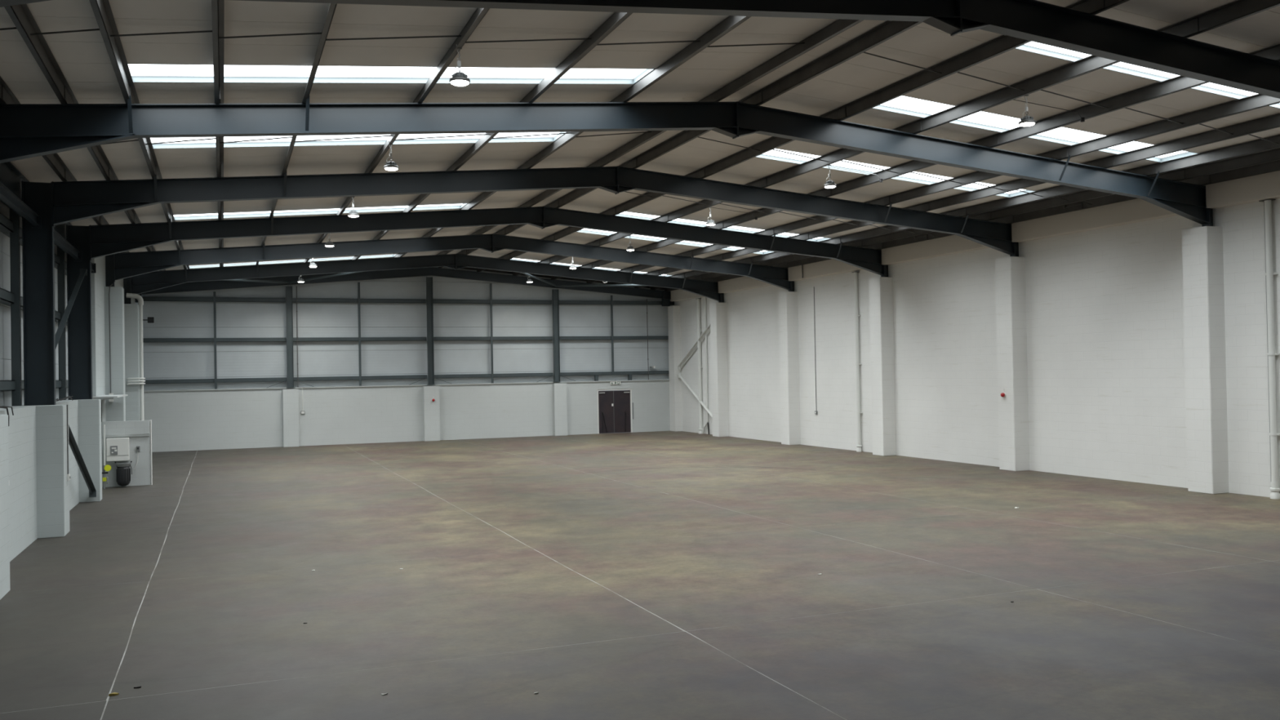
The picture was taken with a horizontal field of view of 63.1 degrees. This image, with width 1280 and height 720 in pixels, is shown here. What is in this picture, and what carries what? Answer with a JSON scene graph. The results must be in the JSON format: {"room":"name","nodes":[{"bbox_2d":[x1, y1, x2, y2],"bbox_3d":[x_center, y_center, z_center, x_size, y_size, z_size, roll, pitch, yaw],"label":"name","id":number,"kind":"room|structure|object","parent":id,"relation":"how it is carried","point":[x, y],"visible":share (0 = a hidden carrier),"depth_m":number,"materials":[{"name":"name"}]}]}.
{"room":"warehouse","nodes":[
{"label":"warehouse","id":0,"kind":"room"},
{"bbox_2d":[0,161,140,599],"bbox_3d":[-11.020,-0.189,18.596,1.200,6.910,48.896,-1,-1,-22],"label":"wall","id":1,"kind":"structure","parent":0,"point":[37,497],"depth_m":19.51,"materials":[{"name":"white paint"}]},
{"bbox_2d":[0,405,13,426],"bbox_3d":[-9.706,0.863,15.574,0.169,0.335,2.017,-1,-1,-11],"label":"loose cable","id":2,"kind":"object","parent":1,"relation":"attached to","point":[1,406],"visible":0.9,"depth_m":16.32,"materials":[{"name":"black rubber"}]},
{"bbox_2d":[0,181,42,227],"bbox_3d":[-10.276,-2.667,16.924,0.180,0.260,5.800,-1,-1,-22],"label":"strut","id":3,"kind":"object","parent":1,"relation":"attached to","point":[6,195],"visible":1,"depth_m":17.98,"materials":[{"name":"blue paint"}]},
{"bbox_2d":[56,395,72,401],"bbox_3d":[-11.986,0.819,21.689,0.159,0.124,3.005,-1,-1,-22],"label":"loose cable","id":4,"kind":"object","parent":1,"relation":"attached to","point":[68,397],"visible":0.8,"depth_m":21.74,"materials":[{"name":"black rubber"}]},
{"bbox_2d":[0,75,129,253],"bbox_3d":[-10.569,-3.511,18.971,0.130,0.205,48.950,-1,-1,-22],"label":"purlin","id":5,"kind":"object","parent":1,"relation":"attached to","point":[55,162],"visible":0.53,"depth_m":18.48,"materials":[{"name":"metal"}]},
{"bbox_2d":[53,229,82,261],"bbox_3d":[-12.504,-2.563,22.494,0.180,0.260,5.800,-1,-1,-22],"label":"strut","id":6,"kind":"object","parent":1,"relation":"attached to","point":[61,242],"visible":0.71,"depth_m":23.44,"materials":[{"name":"blue paint"}]},
{"bbox_2d":[66,404,70,480],"bbox_3d":[-10.787,1.560,19.678,0.050,1.430,0.100,-1,-1,-22],"label":"conduit","id":7,"kind":"object","parent":1,"relation":"attached to","point":[68,474],"visible":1,"depth_m":19.66,"materials":[{"name":"white plastic"}]},
{"bbox_2d":[55,268,87,348],"bbox_3d":[-12.346,-0.983,22.468,0.150,2.506,5.392,-1,-1,-21],"label":"brace","id":8,"kind":"object","parent":1,"relation":"attached to","point":[83,272],"visible":0.76,"depth_m":22.83,"materials":[{"name":"grey metal"}]},
{"bbox_2d":[68,424,96,497],"bbox_3d":[-12.043,2.057,22.328,0.150,2.280,5.011,-1,-1,-21],"label":"brace","id":9,"kind":"object","parent":1,"relation":"attached to","point":[92,491],"visible":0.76,"depth_m":22.90,"materials":[{"name":"black metal"}]},
{"bbox_2d":[0,4,165,271],"bbox_3d":[-10.197,-3.574,19.121,0.807,0.210,48.950,-1,-1,-22],"label":"purlin","id":10,"kind":"object","parent":1,"relation":"attached to","point":[21,16],"visible":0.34,"depth_m":13.10,"materials":[{"name":"metal"}]},
{"bbox_2d":[90,262,96,273],"bbox_3d":[-14.168,-2.485,26.658,0.180,0.260,2.770,-1,-1,-22],"label":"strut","id":11,"kind":"object","parent":1,"relation":"attached to","point":[93,265],"visible":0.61,"depth_m":27.94,"materials":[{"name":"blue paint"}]},
{"bbox_2d":[92,394,127,399],"bbox_3d":[-14.629,1.026,28.816,0.600,0.085,3.200,-1,-1,-22],"label":"ledge","id":12,"kind":"object","parent":1,"relation":"attached to","point":[102,397],"visible":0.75,"depth_m":27.42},
{"bbox_2d":[108,283,113,401],"bbox_3d":[-15.451,-0.508,30.454,0.150,3.460,0.040,-1,-1,-22],"label":"conduit","id":13,"kind":"object","parent":1,"relation":"attached to","point":[110,393],"visible":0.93,"depth_m":30.43,"materials":[{"name":"grey metal"}]},
{"bbox_2d":[126,293,144,420],"bbox_3d":[-17.605,0.617,36.412,0.542,5.925,0.170,-1,-1,-22],"label":"downpipe","id":14,"kind":"object","parent":1,"relation":"attached to","point":[140,301],"visible":0.87,"depth_m":36.45,"materials":[{"name":"white plastic"}]},
{"bbox_2d":[126,377,145,385],"bbox_3d":[-17.575,0.748,36.357,0.540,0.260,0.839,-1,-1,-22],"label":"bundle","id":15,"kind":"object","parent":1,"relation":"attached to","point":[127,379],"visible":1,"depth_m":35.98,"materials":[{"name":"white metal"}]},
{"bbox_2d":[142,316,154,323],"bbox_3d":[-18.817,-1.514,39.467,0.760,0.220,0.100,-1,-1,-22],"label":"floodlight","id":16,"kind":"object","parent":1,"relation":"attached to","point":[150,319],"visible":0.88,"depth_m":39.52,"materials":[{"name":"black metal"}]},
{"bbox_2d":[123,253,724,303],"bbox_3d":[-7.347,-3.114,40.723,23.610,2.069,0.807,-1,-1,-22],"label":"frame","id":17,"kind":"object","parent":1,"relation":"on","point":[139,284],"visible":0.9,"depth_m":40.07,"materials":[{"name":"blue paint"}]},
{"bbox_2d":[105,233,794,291],"bbox_3d":[-5.121,-3.268,35.153,23.610,1.969,0.807,-1,-1,-22],"label":"frame","id":18,"kind":"object","parent":1,"relation":"on","point":[118,266],"visible":0.81,"depth_m":34.32,"materials":[{"name":"blue paint"}]},
{"bbox_2d":[66,206,888,399],"bbox_3d":[-2.865,-1.772,29.565,23.610,5.169,0.807,-1,-1,-22],"label":"frame","id":19,"kind":"object","parent":1,"relation":"on","point":[94,242],"visible":0.94,"depth_m":27.64,"materials":[{"name":"blue paint"}]},
{"bbox_2d":[21,165,1018,405],"bbox_3d":[-0.637,-1.876,23.994,23.610,5.169,0.807,-1,-1,-22],"label":"frame","id":20,"kind":"object","parent":1,"relation":"on","point":[64,202],"visible":0.97,"depth_m":21.70,"materials":[{"name":"blue paint"}]},
{"bbox_2d":[0,95,1213,226],"bbox_3d":[1.590,-1.980,18.424,23.610,5.169,0.807,-1,-1,-22],"label":"roof beam","id":21,"kind":"structure","parent":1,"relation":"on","point":[27,131],"depth_m":17.14,"materials":[{"name":"black metal"}]},
{"bbox_2d":[0,0,1279,98],"bbox_3d":[3.817,-2.084,12.854,23.610,5.169,0.807,-1,-1,-22],"label":"roof beam","id":22,"kind":"structure","parent":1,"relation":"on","point":[1033,20],"depth_m":13.20,"materials":[{"name":"black metal"}]},
{"bbox_2d":[101,419,152,487],"bbox_3d":[-13.992,2.539,28.285,1.350,1.775,0.245,-1,-1,-22],"label":"wall","id":23,"kind":"structure","parent":0,"point":[139,432],"depth_m":28.32,"materials":[{"name":"white paint"}]},
{"bbox_2d":[106,437,129,461],"bbox_3d":[-14.044,2.404,28.048,0.540,0.610,0.301,-1,-1,-22],"label":"electrical box","id":24,"kind":"object","parent":23,"relation":"attached to","point":[117,449],"visible":1,"depth_m":27.94,"materials":[{"name":"white plastic"}]},
{"bbox_2d":[114,460,132,486],"bbox_3d":[-13.891,3.054,28.038,0.428,0.666,0.394,-1,-1,-22],"label":"motor","id":25,"kind":"object","parent":24,"relation":"attached to","point":[123,470],"visible":1,"depth_m":27.92,"materials":[{"name":"grey plastic"}]},
{"bbox_2d":[133,445,140,469],"bbox_3d":[-13.666,2.655,28.322,0.151,0.628,0.075,-1,-1,-22],"label":"switch","id":26,"kind":"object","parent":23,"relation":"attached to","point":[138,450],"visible":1,"depth_m":28.32,"materials":[{"name":"grey plastic"}]},
{"bbox_2d":[135,266,674,452],"bbox_3d":[-9.159,-0.414,45.706,23.940,7.910,0.650,-1,-1,-22],"label":"wall","id":27,"kind":"structure","parent":0,"point":[215,367],"depth_m":45.22,"materials":[{"name":"grey"}]},
{"bbox_2d":[30,0,189,269],"bbox_3d":[-9.479,-3.648,19.410,0.877,0.216,48.950,-1,-1,-22],"label":"purlin","id":28,"kind":"object","parent":27,"relation":"attached to","point":[102,11],"visible":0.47,"depth_m":13.31,"materials":[{"name":"metal"}]},
{"bbox_2d":[110,0,224,267],"bbox_3d":[-8.561,-3.742,19.779,1.237,0.245,48.950,-1,-1,-22],"label":"purlin","id":29,"kind":"object","parent":27,"relation":"attached to","point":[217,6],"visible":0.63,"depth_m":13.63,"materials":[{"name":"metal"}]},
{"bbox_2d":[218,3,337,265],"bbox_3d":[-7.453,-3.856,20.224,1.287,0.249,48.950,-1,-1,-22],"label":"purlin","id":30,"kind":"object","parent":27,"relation":"attached to","point":[332,6],"visible":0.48,"depth_m":13.66,"materials":[{"name":"metal"}]},
{"bbox_2d":[285,285,294,387],"bbox_3d":[-14.575,-0.958,43.394,0.320,4.223,0.260,-1,-1,-22],"label":"post","id":31,"kind":"object","parent":27,"relation":"attached to","point":[289,305],"visible":1,"depth_m":43.38,"materials":[{"name":"grey metal"}]},
{"bbox_2d":[296,286,298,386],"bbox_3d":[-14.335,-0.973,43.600,0.060,4.228,0.036,-1,-1,-22],"label":"cable","id":32,"kind":"object","parent":27,"relation":"on","point":[296,286],"visible":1,"depth_m":43.59,"materials":[{"name":"grey plastic"}]},
{"bbox_2d":[300,387,305,413],"bbox_3d":[-14.115,1.723,43.628,0.160,1.090,0.058,-1,-1,-22],"label":"socket","id":33,"kind":"object","parent":27,"relation":"attached to","point":[302,411],"visible":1,"depth_m":43.62,"materials":[{"name":"grey plastic"}]},
{"bbox_2d":[295,8,489,262],"bbox_3d":[-6.086,-3.996,20.773,1.796,0.292,48.950,-1,-1,-22],"label":"purlin","id":34,"kind":"object","parent":27,"relation":"attached to","point":[479,13],"visible":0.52,"depth_m":14.77,"materials":[{"name":"metal"}]},
{"bbox_2d":[297,275,304,282],"bbox_3d":[-13.502,-3.356,41.519,0.270,0.540,0.270,-1,-1,-22],"label":"light","id":35,"kind":"object","parent":34,"relation":"hanging from","point":[300,280],"visible":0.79,"depth_m":41.45,"materials":[{"name":"grey plastic"}]},
{"bbox_2d":[309,257,317,267],"bbox_3d":[-11.275,-3.460,35.949,0.270,0.540,0.270,-1,-1,-22],"label":"light","id":36,"kind":"object","parent":34,"relation":"hanging from","point":[313,264],"visible":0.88,"depth_m":35.89,"materials":[{"name":"grey plastic"}]},
{"bbox_2d":[324,233,334,247],"bbox_3d":[-9.048,-3.564,30.379,0.270,0.540,0.270,-1,-1,-22],"label":"light","id":37,"kind":"object","parent":34,"relation":"hanging from","point":[329,244],"visible":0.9,"depth_m":30.32,"materials":[{"name":"grey plastic"}]},
{"bbox_2d":[347,196,359,217],"bbox_3d":[-6.820,-3.668,24.808,0.270,0.540,0.270,-1,-1,-22],"label":"light","id":38,"kind":"object","parent":34,"relation":"hanging from","point":[352,213],"visible":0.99,"depth_m":24.75,"materials":[{"name":"grey plastic"}]},
{"bbox_2d":[383,141,398,170],"bbox_3d":[-4.593,-3.772,19.238,0.270,0.540,0.270,-1,-1,-22],"label":"light","id":39,"kind":"object","parent":34,"relation":"hanging from","point":[390,166],"visible":1,"depth_m":19.18,"materials":[{"name":"grey plastic"}]},
{"bbox_2d":[448,44,470,86],"bbox_3d":[-2.365,-3.877,13.668,0.270,0.540,0.270,-1,-1,-22],"label":"light","id":40,"kind":"object","parent":34,"relation":"hanging from","point":[459,78],"visible":1,"depth_m":13.61,"materials":[{"name":"grey plastic"}]},
{"bbox_2d":[137,266,671,299],"bbox_3d":[-9.111,-3.390,45.538,23.400,1.334,0.160,-1,-1,-22],"label":"rafter","id":41,"kind":"object","parent":27,"relation":"attached to","point":[431,271],"visible":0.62,"depth_m":45.26,"materials":[{"name":"blue paint"}]},
{"bbox_2d":[223,279,291,284],"bbox_3d":[-15.312,-3.084,40.317,0.127,0.397,6.167,-1,-1,15],"label":"brace","id":42,"kind":"object","parent":41,"relation":"attached to","point":[240,280],"visible":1,"depth_m":41.28,"materials":[{"name":"grey metal"}]},
{"bbox_2d":[288,271,365,283],"bbox_3d":[-11.929,-3.431,41.676,6.228,0.405,0.126,-1,-1,31],"label":"brace","id":43,"kind":"object","parent":41,"relation":"attached to","point":[341,273],"visible":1,"depth_m":42.08,"materials":[{"name":"grey metal"}]},
{"bbox_2d":[520,272,556,286],"bbox_3d":[-4.516,-3.542,44.642,0.128,0.386,6.089,-1,-1,14],"label":"brace","id":44,"kind":"object","parent":41,"relation":"attached to","point":[525,273],"visible":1,"depth_m":45.17,"materials":[{"name":"grey metal"}]},
{"bbox_2d":[555,284,645,287],"bbox_3d":[-1.168,-3.290,45.976,6.246,0.408,0.126,-1,-1,31],"label":"brace","id":45,"kind":"object","parent":41,"relation":"attached to","point":[602,285],"visible":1,"depth_m":46.14,"materials":[{"name":"grey metal"}]},
{"bbox_2d":[662,291,670,306],"bbox_3d":[1.228,-2.913,49.663,0.350,0.700,0.180,-1,-1,-22],"label":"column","id":46,"kind":"structure","parent":41,"relation":"attached to","point":[665,302],"depth_m":49.65,"materials":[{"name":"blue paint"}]},
{"bbox_2d":[426,276,434,384],"bbox_3d":[-9.167,-1.273,45.562,0.320,4.704,0.260,-1,-1,-22],"label":"post","id":47,"kind":"object","parent":27,"relation":"attached to","point":[429,303],"visible":1,"depth_m":45.55,"materials":[{"name":"grey metal"}]},
{"bbox_2d":[351,12,632,259],"bbox_3d":[-4.450,-4.164,21.430,1.866,0.297,48.950,-1,-1,-22],"label":"purlin","id":48,"kind":"object","parent":27,"relation":"attached to","point":[616,19],"visible":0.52,"depth_m":15.68,"materials":[{"name":"metal"}]},
{"bbox_2d":[551,288,560,382],"bbox_3d":[-3.834,-1.114,47.692,0.320,4.242,0.260,-1,-1,-22],"label":"post","id":49,"kind":"object","parent":27,"relation":"attached to","point":[554,291],"visible":1,"depth_m":47.68,"materials":[{"name":"grey metal"}]},
{"bbox_2d":[394,15,751,257],"bbox_3d":[-2.851,-4.328,22.072,1.716,0.285,48.950,-1,-1,-22],"label":"purlin","id":50,"kind":"object","parent":27,"relation":"attached to","point":[730,23],"visible":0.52,"depth_m":16.44,"materials":[{"name":"metal"}]},
{"bbox_2d":[596,388,633,433],"bbox_3d":[-1.174,2.393,48.889,1.780,2.060,0.190,-1,-1,-22],"label":"door","id":51,"kind":"structure","parent":27,"relation":"in","point":[615,406],"depth_m":48.87,"materials":[{"name":"brown wood"}]},
{"bbox_2d":[609,381,620,384],"bbox_3d":[-1.149,1.046,48.809,0.520,0.210,0.024,-1,-1,-22],"label":"exit sign","id":52,"kind":"object","parent":27,"relation":"attached to","point":[611,382],"visible":1,"depth_m":48.80,"materials":[{"name":"white plastic"}]},
{"bbox_2d":[646,298,648,379],"bbox_3d":[0.364,-0.982,49.479,0.060,3.846,0.034,-1,-1,-22],"label":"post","id":53,"kind":"object","parent":27,"relation":"on","point":[646,299],"visible":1,"depth_m":49.47,"materials":[{"name":"grey plastic"}]},
{"bbox_2d":[436,18,864,254],"bbox_3d":[-1.289,-4.489,22.700,1.786,0.291,48.950,-1,-1,-22],"label":"purlin","id":54,"kind":"object","parent":27,"relation":"attached to","point":[839,26],"visible":0.55,"depth_m":17.20,"materials":[{"name":"metal"}]},
{"bbox_2d":[438,20,941,267],"bbox_3d":[0.954,-4.519,23.598,1.786,0.291,48.950,-1,-1,-22],"label":"purlin","id":55,"kind":"object","parent":27,"relation":"attached to","point":[889,29],"visible":0.61,"depth_m":17.56,"materials":[{"name":"metal"}]},
{"bbox_2d":[475,0,1129,271],"bbox_3d":[2.521,-4.402,24.222,1.716,0.285,48.950,-1,-1,-22],"label":"purlin","id":56,"kind":"object","parent":27,"relation":"attached to","point":[1004,43],"visible":0.71,"depth_m":17.82,"materials":[{"name":"metal"}]},
{"bbox_2d":[512,0,1279,275],"bbox_3d":[4.125,-4.281,24.861,1.866,0.297,48.950,-1,-1,-22],"label":"purlin","id":57,"kind":"object","parent":27,"relation":"attached to","point":[1240,9],"visible":0.7,"depth_m":17.55,"materials":[{"name":"metal"}]},
{"bbox_2d":[569,257,576,269],"bbox_3d":[-2.542,-3.719,39.446,0.270,0.558,0.270,-1,-1,-22],"label":"light","id":58,"kind":"object","parent":57,"relation":"hanging from","point":[572,267],"visible":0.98,"depth_m":39.39,"materials":[{"name":"grey plastic"}]},
{"bbox_2d":[626,235,634,251],"bbox_3d":[-0.314,-3.823,33.876,0.270,0.558,0.270,-1,-1,-22],"label":"light","id":59,"kind":"object","parent":57,"relation":"hanging from","point":[630,247],"visible":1,"depth_m":33.82,"materials":[{"name":"grey plastic"}]},
{"bbox_2d":[705,206,715,226],"bbox_3d":[1.913,-3.927,28.305,0.270,0.558,0.270,-1,-1,-22],"label":"light","id":60,"kind":"object","parent":57,"relation":"hanging from","point":[710,222],"visible":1,"depth_m":28.25,"materials":[{"name":"grey plastic"}]},
{"bbox_2d":[823,164,836,188],"bbox_3d":[4.141,-4.031,22.735,0.270,0.558,0.270,-1,-1,-22],"label":"light","id":61,"kind":"object","parent":57,"relation":"hanging from","point":[829,184],"visible":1,"depth_m":22.68,"materials":[{"name":"white metal"}]},
{"bbox_2d":[1018,94,1035,126],"bbox_3d":[6.368,-4.135,17.165,0.270,0.558,0.270,-1,-1,-22],"label":"light","id":62,"kind":"object","parent":57,"relation":"hanging from","point":[1026,121],"visible":1,"depth_m":17.11,"materials":[{"name":"white metal"}]},
{"bbox_2d":[551,44,1279,279],"bbox_3d":[5.766,-4.158,25.515,1.796,0.292,48.950,-1,-1,-22],"label":"purlin","id":63,"kind":"object","parent":27,"relation":"attached to","point":[1179,83],"visible":0.63,"depth_m":19.40,"materials":[{"name":"metal"}]},
{"bbox_2d":[711,207,757,229],"bbox_3d":[2.109,-4.098,30.118,1.636,0.357,2.385,-1,-1,-22],"label":"cable","id":64,"kind":"object","parent":63,"relation":"attached to","point":[755,218],"visible":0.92,"depth_m":29.44,"materials":[{"name":"black rubber"}]},
{"bbox_2d":[825,165,882,197],"bbox_3d":[4.336,-4.202,24.548,1.636,0.357,2.385,-1,-1,-22],"label":"cable","id":65,"kind":"object","parent":63,"relation":"attached to","point":[880,180],"visible":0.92,"depth_m":24.05,"materials":[{"name":"black rubber"}]},
{"bbox_2d":[990,99,1084,147],"bbox_3d":[6.563,-4.306,18.978,1.636,0.357,2.385,-1,-1,-22],"label":"cable","id":66,"kind":"object","parent":63,"relation":"attached to","point":[1082,119],"visible":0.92,"depth_m":18.55,"materials":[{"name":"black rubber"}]},
{"bbox_2d":[585,93,1279,283],"bbox_3d":[7.138,-4.055,26.061,1.287,0.249,48.950,-1,-1,-22],"label":"purlin","id":67,"kind":"object","parent":27,"relation":"attached to","point":[1258,100],"visible":0.71,"depth_m":20.51,"materials":[{"name":"metal"}]},
{"bbox_2d":[609,113,1279,284],"bbox_3d":[8.249,-3.971,26.504,1.237,0.245,48.950,-1,-1,-22],"label":"purlin","id":68,"kind":"object","parent":27,"relation":"attached to","point":[1273,122],"visible":0.7,"depth_m":21.68,"materials":[{"name":"metal"}]},
{"bbox_2d":[634,134,1279,288],"bbox_3d":[9.170,-3.902,26.871,0.877,0.216,48.950,-1,-1,-22],"label":"purlin","id":69,"kind":"object","parent":27,"relation":"attached to","point":[1259,145],"visible":0.63,"depth_m":24.60,"materials":[{"name":"metal"}]},
{"bbox_2d":[0,431,1279,719],"bbox_3d":[-0.156,3.259,22.981,25.100,0.301,49.500,-1,-1,-22],"label":"floor","id":70,"kind":"structure","parent":0,"point":[657,575],"depth_m":13.54,"materials":[{"name":"concrete"}]},
{"bbox_2d":[102,424,111,488],"bbox_3d":[-14.188,2.568,27.702,0.212,1.700,0.135,0,-1,-44],"label":"pipe","id":71,"kind":"object","parent":70,"relation":"on","point":[105,468],"visible":0.96,"depth_m":27.68,"materials":[{"name":"grey plastic"}]},
{"bbox_2d":[108,692,119,696],"bbox_3d":[-4.773,3.028,9.453,0.051,0.020,0.075,-2,-1,41],"label":"leaf","id":72,"kind":"object","parent":70,"relation":"on","point":[113,693],"visible":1,"depth_m":9.44,"materials":[{"name":"brown plant"}]},
{"bbox_2d":[0,0,1279,284],"bbox_3d":[-0.409,-4.241,23.020,24.250,1.153,49.500,-1,-1,-22],"label":"ceiling","id":73,"kind":"structure","parent":0,"point":[82,58],"depth_m":16.86,"materials":[{"name":"grey metal"}]},
{"bbox_2d":[189,253,397,268],"bbox_3d":[-13.179,-3.826,39.848,7.570,0.724,0.920,-1,-1,-22],"label":"window","id":74,"kind":"structure","parent":73,"relation":"attached to","point":[394,255],"depth_m":40.16,"materials":[{"name":"grey glass"}]},
{"bbox_2d":[173,203,467,220],"bbox_3d":[-8.465,-4.046,28.057,7.570,0.724,0.920,-1,-1,-22],"label":"window","id":75,"kind":"structure","parent":73,"relation":"attached to","point":[314,211],"depth_m":28.28,"materials":[{"name":"grey"}]},
{"bbox_2d":[150,132,566,148],"bbox_3d":[-5.109,-4.203,19.665,7.570,0.724,0.920,-1,-1,-22],"label":"window","id":76,"kind":"structure","parent":73,"relation":"attached to","point":[471,139],"depth_m":19.84,"materials":[{"name":"grey"}]},
{"bbox_2d":[128,63,655,84],"bbox_3d":[-3.438,-4.281,15.487,7.570,0.724,0.920,-1,-1,-22],"label":"window","id":77,"kind":"structure","parent":73,"relation":"attached to","point":[140,73],"depth_m":15.49,"materials":[{"name":"grey plastic"}]},
{"bbox_2d":[511,257,671,276],"bbox_3d":[-2.252,-3.975,44.220,7.570,0.724,0.920,-1,-1,-22],"label":"window","id":78,"kind":"structure","parent":73,"relation":"attached to","point":[513,259],"depth_m":44.39,"materials":[{"name":"grey glass"}]},
{"bbox_2d":[577,228,773,254],"bbox_3d":[1.111,-4.132,35.809,7.570,0.724,0.920,-1,-1,-22],"label":"window","id":79,"kind":"structure","parent":73,"relation":"attached to","point":[584,230],"depth_m":35.99,"materials":[{"name":"grey"}]},
{"bbox_2d":[616,211,830,241],"bbox_3d":[2.462,-4.195,32.429,7.570,0.724,0.920,-1,-1,-22],"label":"window","id":80,"kind":"structure","parent":73,"relation":"attached to","point":[625,214],"depth_m":32.56,"materials":[{"name":"grey glass"}]},
{"bbox_2d":[756,148,1035,197],"bbox_3d":[5.818,-4.352,24.037,7.570,0.724,0.920,-1,-1,-22],"label":"skylight","id":81,"kind":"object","parent":73,"relation":"attached to","point":[772,154],"depth_m":24.11,"materials":[{"name":"white plastic"}]},
{"bbox_2d":[871,95,1197,162],"bbox_3d":[7.489,-4.430,19.859,7.570,0.724,0.920,-1,-1,-22],"label":"skylight","id":82,"kind":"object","parent":73,"relation":"attached to","point":[908,105],"depth_m":19.90,"materials":[{"name":"white plastic"}]},
{"bbox_2d":[1014,41,1279,108],"bbox_3d":[8.862,-4.494,16.424,7.570,0.724,0.920,-1,-1,-22],"label":"skylight","id":83,"kind":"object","parent":73,"relation":"attached to","point":[1032,46],"depth_m":16.44,"materials":[{"name":"white"}]},
{"bbox_2d":[667,170,1279,497],"bbox_3d":[10.634,-0.532,27.475,0.830,7.010,49.100,-1,-1,-22],"label":"wall","id":84,"kind":"structure","parent":0,"point":[1126,340],"depth_m":27.71,"materials":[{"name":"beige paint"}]},
{"bbox_2d":[677,324,710,370],"bbox_3d":[2.599,-0.699,47.391,0.140,2.310,4.303,-1,-1,-22],"label":"brace","id":85,"kind":"object","parent":84,"relation":"attached to","point":[707,331],"visible":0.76,"depth_m":47.90,"materials":[{"name":"white metal"}]},
{"bbox_2d":[677,373,711,417],"bbox_3d":[2.644,1.797,47.362,0.140,2.362,4.304,-1,-1,-22],"label":"brace","id":86,"kind":"object","parent":84,"relation":"attached to","point":[680,376],"visible":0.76,"depth_m":47.74,"materials":[{"name":"white metal"}]},
{"bbox_2d":[695,298,702,433],"bbox_3d":[2.698,0.273,47.243,0.240,6.120,0.295,-1,-1,-22],"label":"downpipe","id":87,"kind":"object","parent":84,"relation":"attached to","point":[698,300],"visible":1,"depth_m":47.17,"materials":[{"name":"white plastic"}]},
{"bbox_2d":[697,426,702,433],"bbox_3d":[2.756,3.162,47.198,0.240,0.340,0.240,-1,-1,-22],"label":"socket","id":88,"kind":"object","parent":87,"relation":"attached to","point":[700,428],"depth_m":47.11,"materials":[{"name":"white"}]},
{"bbox_2d":[702,297,709,434],"bbox_3d":[2.912,0.275,46.772,0.101,6.102,0.592,-1,-1,-26],"label":"conduit pipe","id":89,"kind":"object","parent":84,"relation":"attached to","point":[705,313],"visible":1,"depth_m":46.62,"materials":[{"name":"white"}]},
{"bbox_2d":[813,290,817,413],"bbox_3d":[6.399,-0.348,38.165,0.058,4.660,0.140,-1,-1,-22],"label":"conduit","id":90,"kind":"object","parent":84,"relation":"attached to","point":[815,411],"visible":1,"depth_m":38.16,"materials":[{"name":"grey plastic"}]},
{"bbox_2d":[851,271,862,451],"bbox_3d":[7.391,0.054,35.510,0.197,6.120,0.272,-1,-1,-22],"label":"downpipe","id":91,"kind":"object","parent":84,"relation":"attached to","point":[859,445],"visible":1,"depth_m":35.44,"materials":[{"name":"white"}]},
{"bbox_2d":[856,441,862,451],"bbox_3d":[7.451,2.943,35.454,0.194,0.340,0.194,-1,-1,-22],"label":"socket","id":92,"kind":"object","parent":91,"relation":"attached to","point":[859,445],"depth_m":35.39,"materials":[{"name":"white plastic"}]},
{"bbox_2d":[648,147,1279,289],"bbox_3d":[9.890,-3.848,27.158,0.807,0.210,48.950,-1,-1,-22],"label":"purlin","id":93,"kind":"object","parent":84,"relation":"attached to","point":[1272,155],"visible":0.68,"depth_m":25.46,"materials":[{"name":"metal"}]},
{"bbox_2d":[664,160,1279,291],"bbox_3d":[10.280,-3.795,27.313,0.165,0.205,48.950,-1,-1,-22],"label":"purlin","id":94,"kind":"object","parent":84,"relation":"attached to","point":[1274,166],"depth_m":26.28,"materials":[{"name":"metal"}]},
{"bbox_2d":[1000,388,1005,397],"bbox_3d":[9.834,0.893,28.259,0.104,0.232,0.124,-1,-1,-22],"label":"fire alarm","id":95,"kind":"object","parent":84,"relation":"attached to","point":[1002,394],"visible":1,"depth_m":28.23,"materials":[{"name":"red plastic"}]},
{"bbox_2d":[1258,198,1279,499],"bbox_3d":[12.996,-0.228,21.492,0.197,6.160,0.272,-1,-1,-22],"label":"downpipe","id":96,"kind":"object","parent":84,"relation":"attached to","point":[1269,273],"visible":1,"depth_m":21.43,"materials":[{"name":"white plastic"}]},
{"bbox_2d":[1269,482,1279,499],"bbox_3d":[13.057,2.681,21.436,0.194,0.340,0.194,-1,-1,-22],"label":"socket","id":97,"kind":"object","parent":96,"relation":"attached to","point":[1274,489],"depth_m":21.37,"materials":[{"name":"white plastic"}]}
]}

